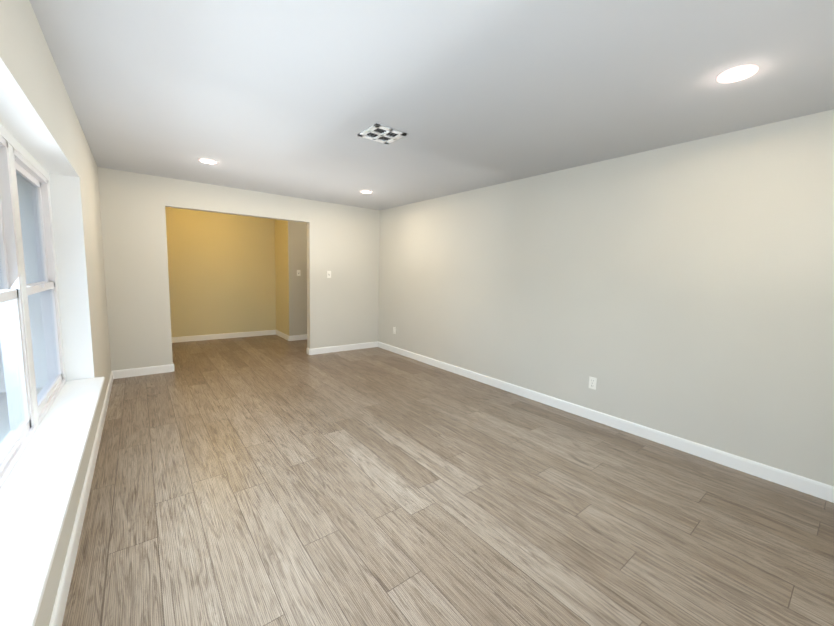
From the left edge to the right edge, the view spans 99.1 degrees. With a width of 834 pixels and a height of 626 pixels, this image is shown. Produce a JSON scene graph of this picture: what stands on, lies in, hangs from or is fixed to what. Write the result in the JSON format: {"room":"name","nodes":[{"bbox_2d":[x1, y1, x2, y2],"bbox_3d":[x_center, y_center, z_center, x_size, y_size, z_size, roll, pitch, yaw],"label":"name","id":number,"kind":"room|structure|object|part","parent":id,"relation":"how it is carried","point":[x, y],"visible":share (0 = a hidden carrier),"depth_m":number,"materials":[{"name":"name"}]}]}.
{"room":"empty living room","nodes":[
{"label":"empty living room","id":0,"kind":"room"},
{"bbox_2d":[0,0,79,176],"bbox_3d":[-1.249,-0.960,0.624,0.510,0.455,4.550,-3,8,-38],"label":"wall","id":1,"kind":"structure","parent":0,"point":[37,117],"depth_m":1.58,"materials":[{"name":"paint"}]},
{"bbox_2d":[0,387,97,625],"bbox_3d":[-1.307,1.010,0.846,0.510,0.460,4.550,-3,8,-38],"label":"wall","id":2,"kind":"structure","parent":0,"point":[48,601],"depth_m":1.62,"materials":[{"name":"paint"}]},
{"bbox_2d":[0,377,104,625],"bbox_3d":[-1.170,0.759,0.920,0.300,0.030,4.550,-3,8,-38],"label":"window sill","id":3,"kind":"structure","parent":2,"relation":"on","point":[36,489],"depth_m":1.33,"materials":[{"name":"white paint"}]},
{"bbox_2d":[0,123,65,488],"bbox_3d":[-1.231,0.006,0.769,0.088,1.495,4.550,-3,8,-38],"label":"window","id":4,"kind":"structure","parent":3,"relation":"on","point":[28,408],"depth_m":1.79,"materials":[{"name":"white plastic"}]},
{"bbox_2d":[0,113,110,423],"bbox_3d":[-3.244,-0.314,3.235,0.510,2.440,1.848,-3,8,-38],"label":"wall","id":5,"kind":"structure","parent":0,"point":[76,219],"depth_m":2.64,"materials":[{"name":"paint"}]},
{"bbox_2d":[49,371,112,625],"bbox_3d":[-1.674,1.078,1.749,0.014,0.100,6.398,-3,8,-38],"label":"baseboard","id":6,"kind":"structure","parent":5,"relation":"attached to","point":[58,612],"depth_m":1.73,"materials":[{"name":"white wood"}]},
{"bbox_2d":[165,207,275,336],"bbox_3d":[-3.276,-0.760,7.194,5.360,2.440,0.250,-3,8,-38],"label":"wall","id":7,"kind":"structure","parent":0,"point":[221,270],"depth_m":6.69,"materials":[{"name":"paint"}]},
{"bbox_2d":[172,330,275,342],"bbox_3d":[-3.824,0.450,6.758,2.230,0.100,0.014,-3,8,-38],"label":"baseboard","id":8,"kind":"structure","parent":7,"relation":"attached to","point":[234,335],"depth_m":6.81,"materials":[{"name":"white wood"}]},
{"bbox_2d":[98,167,379,370],"bbox_3d":[-1.938,-0.529,5.493,4.860,2.440,0.120,-3,8,-38],"label":"wall","id":9,"kind":"structure","parent":0,"point":[133,220],"depth_m":4.56,"materials":[{"name":"paint"}]},
{"bbox_2d":[113,341,377,378],"bbox_3d":[-2.214,0.648,5.427,3.716,0.100,0.134,-3,8,-38],"label":"baseboard","id":10,"kind":"structure","parent":9,"relation":"attached to","point":[132,372],"depth_m":4.58,"materials":[{"name":"white wood"}]},
{"bbox_2d":[29,0,833,209],"bbox_3d":[-0.546,-1.567,3.628,5.360,0.120,9.010,-3,8,-38],"label":"ceiling","id":11,"kind":"structure","parent":0,"point":[292,98],"depth_m":2.02,"materials":[{"name":"paint"}]},
{"bbox_2d":[199,159,216,163],"bbox_3d":[-2.139,-1.550,3.638,0.164,0.008,0.164,-3,8,-38],"label":"recessed light","id":12,"kind":"object","parent":11,"relation":"in","point":[208,161],"visible":0.98,"depth_m":3.63,"materials":[{"name":"white glass"}]},
{"bbox_2d":[360,190,371,193],"bbox_3d":[-0.689,-1.640,4.816,0.164,0.008,0.164,-3,8,-38],"label":"recessed light","id":13,"kind":"object","parent":11,"relation":"in","point":[365,191],"visible":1,"depth_m":4.79,"materials":[{"name":"white glass"}]},
{"bbox_2d":[358,123,406,143],"bbox_3d":[-0.273,-1.397,2.784,0.280,0.012,0.280,-3,8,-38],"label":"ceiling vent","id":14,"kind":"object","parent":11,"relation":"in","point":[364,133],"depth_m":2.77,"materials":[{"name":"white metal"}]},
{"bbox_3d":[-0.273,-1.399,2.784,0.181,0.006,0.181,-2,7,-27],"label":"ceiling air vent blades","id":15,"kind":"part","parent":14,"relation":"part of","materials":[{"name":"white metal"}]},
{"bbox_3d":[-0.273,-1.402,2.784,0.200,0.001,0.200,-3,8,-38],"label":"ceiling air vent void","id":16,"kind":"part","parent":14,"relation":"part of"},
{"bbox_2d":[716,64,758,82],"bbox_3d":[1.657,-1.236,1.842,0.164,0.008,0.164,-3,8,-38],"label":"recessed light","id":17,"kind":"object","parent":11,"relation":"in","point":[737,73],"visible":1,"depth_m":1.83,"materials":[{"name":"white glass"}]},
{"bbox_2d":[62,335,833,625],"bbox_3d":[-0.621,0.966,3.913,5.360,0.100,9.010,-3,8,-38],"label":"floor","id":18,"kind":"structure","parent":0,"point":[270,480],"depth_m":2.04,"materials":[{"name":"brown wood"}]},
{"bbox_2d":[275,219,306,335],"bbox_3d":[-1.848,-0.767,7.632,2.070,2.440,0.820,-3,8,-38],"label":"wall jog","id":19,"kind":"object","parent":18,"relation":"on","point":[290,261],"visible":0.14,"depth_m":6.83,"materials":[{"name":"paint"}]},
{"bbox_2d":[275,330,287,339],"bbox_3d":[-2.699,0.443,7.118,0.014,0.100,0.750,-3,8,-38],"label":"baseboard","id":20,"kind":"structure","parent":19,"relation":"attached to","point":[285,336],"depth_m":7.13,"materials":[{"name":"white wood"}]},
{"bbox_2d":[288,334,306,340],"bbox_3d":[-1.631,0.439,7.433,2.084,0.100,0.014,-3,8,-38],"label":"baseboard","id":21,"kind":"structure","parent":18,"relation":"on","point":[295,337],"depth_m":6.89,"materials":[{"name":"white wood"}]},
{"bbox_2d":[378,109,833,485],"bbox_3d":[1.371,-0.249,3.880,0.120,2.440,6.768,-3,8,-38],"label":"wall","id":22,"kind":"structure","parent":0,"point":[685,290],"depth_m":2.96,"materials":[{"name":"paint"}]},
{"bbox_2d":[589,377,596,389],"bbox_3d":[1.694,0.677,3.430,0.010,0.115,0.070,-3,8,-38],"label":"electrical outlet","id":23,"kind":"object","parent":22,"relation":"attached to","point":[592,382],"visible":1,"depth_m":3.42,"materials":[{"name":"white plastic"}]},
{"bbox_2d":[378,341,833,502],"bbox_3d":[1.244,0.909,4.021,0.014,0.100,6.398,-3,8,-38],"label":"baseboard","id":24,"kind":"structure","parent":22,"relation":"attached to","point":[824,491],"depth_m":3.00,"materials":[{"name":"white wood"}]}
]}

